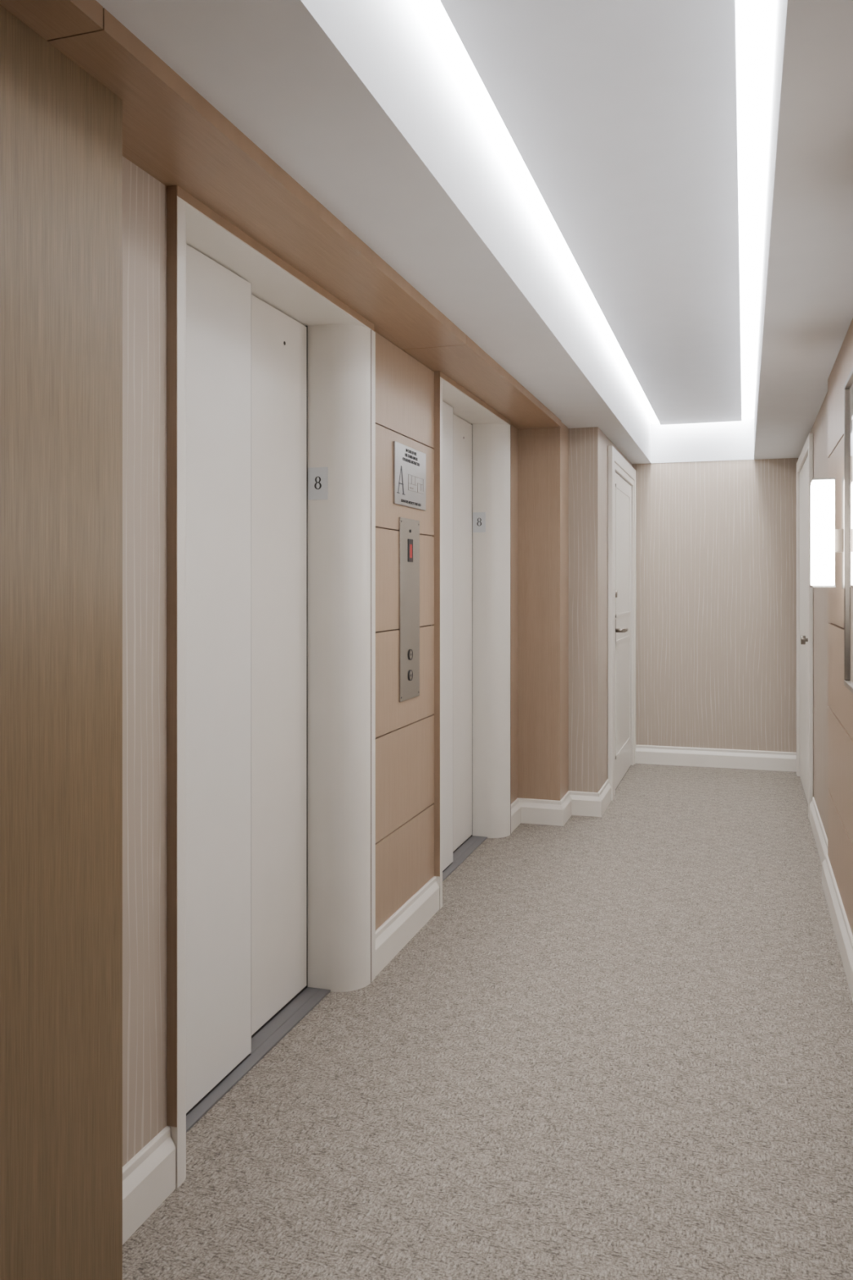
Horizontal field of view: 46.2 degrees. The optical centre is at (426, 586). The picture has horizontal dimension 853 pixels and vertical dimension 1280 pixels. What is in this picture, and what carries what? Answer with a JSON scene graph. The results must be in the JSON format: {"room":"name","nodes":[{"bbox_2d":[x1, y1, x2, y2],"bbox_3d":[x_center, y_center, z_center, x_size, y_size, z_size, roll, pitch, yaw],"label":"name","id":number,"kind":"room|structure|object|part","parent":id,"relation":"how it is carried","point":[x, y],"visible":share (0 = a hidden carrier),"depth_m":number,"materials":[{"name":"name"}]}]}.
{"room":"elevator lobby","nodes":[
{"label":"elevator lobby","id":0,"kind":"room"},
{"bbox_2d":[122,155,631,1166],"bbox_3d":[0.225,0.200,4.651,0.810,2.200,6.000,0,0,18],"label":"wall","id":1,"kind":"structure","parent":0,"point":[559,475],"depth_m":3.54,"materials":[{"name":"paper"}]},
{"bbox_2d":[166,185,375,1187],"bbox_3d":[-0.464,0.217,2.773,0.234,2.165,1.216,0,0,18],"label":"elevator door","id":2,"kind":"structure","parent":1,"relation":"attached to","point":[271,375],"depth_m":2.87,"materials":[{"name":"white metal"}]},
{"bbox_3d":[-0.529,0.230,2.732,0.135,2.140,1.077,0,0,18],"label":"sill and gap","id":3,"kind":"part","parent":2,"relation":"part of","materials":[{"name":"metal"}]},
{"bbox_2d":[307,466,328,500],"bbox_3d":[-0.350,-0.330,3.217,0.068,0.104,0.004,0,0,18],"label":"number plate","id":4,"kind":"object","parent":2,"relation":"attached to","point":[317,477],"visible":1,"depth_m":3.22,"materials":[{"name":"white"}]},
{"bbox_2d":[0,0,561,429],"bbox_3d":[-0.789,-0.882,1.725,0.650,0.035,8.010,0,0,18],"label":"trim","id":5,"kind":"structure","parent":1,"relation":"attached to","point":[171,132],"depth_m":2.20,"materials":[{"name":"brown wood"}]},
{"bbox_2d":[122,778,611,1244],"bbox_3d":[0.223,1.234,3.933,0.424,0.132,4.568,0,0,18],"label":"baseboard","id":6,"kind":"structure","parent":1,"relation":"attached to","point":[148,1178],"depth_m":3.47,"materials":[{"name":"paint"}]},
{"bbox_2d":[399,516,419,702],"bbox_3d":[-0.061,0.085,3.724,0.010,0.670,0.229,0,0,18],"label":"panel","id":7,"kind":"object","parent":1,"relation":"attached to","point":[409,529],"visible":1,"depth_m":3.71,"materials":[{"name":"metal"}]},
{"bbox_2d":[393,440,426,511],"bbox_3d":[-0.060,-0.405,3.730,0.009,0.222,0.362,0,0,18],"label":"sign","id":8,"kind":"object","parent":1,"relation":"attached to","point":[409,464],"visible":1,"depth_m":3.71,"materials":[{"name":"metal"}]},
{"bbox_2d":[431,371,511,909],"bbox_3d":[0.138,0.217,4.666,0.234,2.165,1.276,0,0,18],"label":"elevator","id":9,"kind":"object","parent":1,"relation":"attached to","point":[472,448],"visible":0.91,"depth_m":5.11,"materials":[{"name":"white metal"}]},
{"bbox_3d":[0.079,0.230,4.645,0.135,2.140,1.170,0,0,18],"label":"sill and gap","id":10,"kind":"part","parent":9,"relation":"part of","materials":[{"name":"metal"}]},
{"bbox_2d":[472,511,485,532],"bbox_3d":[0.273,-0.330,5.173,0.068,0.104,0.004,0,0,18],"label":"number plate","id":11,"kind":"object","parent":9,"relation":"attached to","point":[478,518],"visible":1,"depth_m":5.17,"materials":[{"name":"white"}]},
{"bbox_2d":[608,445,635,800],"bbox_3d":[1.320,0.225,6.704,0.028,2.150,1.378,0,0,18],"label":"door frame","id":12,"kind":"structure","parent":1,"relation":"attached to","point":[617,463],"depth_m":6.23,"materials":[{"name":"paint"}]},
{"bbox_2d":[615,471,631,789],"bbox_3d":[1.325,0.285,6.751,0.010,2.030,1.070,0,0,18],"label":"door leaf","id":13,"kind":"structure","parent":1,"relation":"in","point":[623,489],"depth_m":6.72,"materials":[{"name":"white wood"}]},
{"bbox_2d":[615,590,628,641],"bbox_3d":[1.235,0.189,6.347,0.072,0.322,0.155,0,0,18],"label":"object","id":14,"kind":"structure","parent":13,"relation":"attached to","point":[617,630],"depth_m":6.29,"materials":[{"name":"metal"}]},
{"bbox_2d":[95,0,852,463],"bbox_3d":[0.278,-1.130,2.525,2.200,0.460,10.182,0,0,18],"label":"ceiling","id":15,"kind":"structure","parent":0,"point":[622,115],"depth_m":2.48,"materials":[{"name":"paint"}]},
{"bbox_2d":[410,0,776,422],"bbox_3d":[0.989,-1.196,4.080,0.709,0.008,6.568,0,0,18],"label":"recessed light","id":16,"kind":"object","parent":15,"relation":"in","point":[755,19],"visible":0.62,"depth_m":2.76,"materials":[{"name":"white plastic"}]},
{"bbox_2d":[122,763,852,1279],"bbox_3d":[0.278,1.340,2.525,2.200,0.080,10.182,0,0,18],"label":"floor","id":17,"kind":"structure","parent":0,"point":[618,1044],"depth_m":2.58,"materials":[{"name":"carpet"}]},
{"bbox_2d":[0,4,122,1279],"bbox_3d":[-1.427,0.217,-0.107,0.545,2.165,4.132,0,0,18],"label":"wood column","id":18,"kind":"structure","parent":17,"relation":"on","point":[61,127],"depth_m":1.61,"materials":[{"name":"brown wood"}]},
{"bbox_2d":[631,457,798,752],"bbox_3d":[1.806,0.200,7.329,2.200,2.200,0.100,0,0,18],"label":"wall","id":19,"kind":"structure","parent":0,"point":[716,541],"depth_m":7.19,"materials":[{"name":"paper"}]},
{"bbox_2d":[635,744,796,771],"bbox_3d":[2.062,1.234,7.184,1.156,0.132,0.022,0,0,18],"label":"baseboard","id":20,"kind":"structure","parent":19,"relation":"attached to","point":[646,754],"depth_m":7.17,"materials":[{"name":"paint"}]},
{"bbox_2d":[809,318,852,934],"bbox_3d":[1.190,0.200,2.183,0.255,2.200,10.082,0,0,18],"label":"wall","id":21,"kind":"structure","parent":0,"point":[840,698],"depth_m":4.01,"materials":[{"name":"brown wood"}]},
{"bbox_2d":[800,455,808,803],"bbox_3d":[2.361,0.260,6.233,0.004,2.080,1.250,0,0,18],"label":"door leaf","id":22,"kind":"structure","parent":21,"relation":"in","point":[804,471],"depth_m":6.28,"materials":[{"name":"white wood"}]},
{"bbox_2d":[800,635,808,644],"bbox_3d":[2.179,0.310,5.750,0.050,0.052,0.052,0,0,18],"label":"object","id":23,"kind":"structure","parent":22,"relation":"attached to","point":[803,639],"depth_m":5.74,"materials":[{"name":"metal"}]},
{"bbox_2d":[796,433,813,819],"bbox_3d":[2.353,0.225,6.235,0.022,2.150,1.410,0,0,18],"label":"door frame","id":24,"kind":"structure","parent":21,"relation":"attached to","point":[807,450],"depth_m":5.60,"materials":[{"name":"paint"}]},
{"bbox_2d":[809,475,844,588],"bbox_3d":[1.424,-0.190,3.535,0.119,0.400,0.164,0,0,18],"label":"wall sconce","id":25,"kind":"object","parent":21,"relation":"attached to","point":[826,540],"visible":0.74,"depth_m":3.47,"materials":[{"name":"white glass"}]},
{"bbox_3d":[1.402,-0.185,3.542,0.070,0.370,0.160,0,0,18],"label":"lamp shade","id":26,"kind":"part","parent":25,"relation":"part of","materials":[{"name":"white glass"}]},
{"bbox_2d":[809,796,852,1000],"bbox_3d":[0.833,1.234,1.482,0.043,0.132,8.530,0,0,18],"label":"baseboard","id":27,"kind":"structure","parent":21,"relation":"attached to","point":[842,931],"depth_m":3.86,"materials":[{"name":"paint"}]},
{"bbox_2d":[844,367,852,693],"bbox_3d":[1.243,-0.174,2.810,0.024,1.020,1.210,0,0,18],"label":"framed mirror","id":28,"kind":"object","parent":21,"relation":"attached to","point":[848,385],"visible":1,"depth_m":3.31,"materials":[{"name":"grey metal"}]},
{"bbox_3d":[1.247,-0.174,2.809,0.012,0.984,1.174,0,0,18],"label":"glass","id":29,"kind":"part","parent":28,"relation":"part of","materials":[{"name":"mirror"}]}
]}

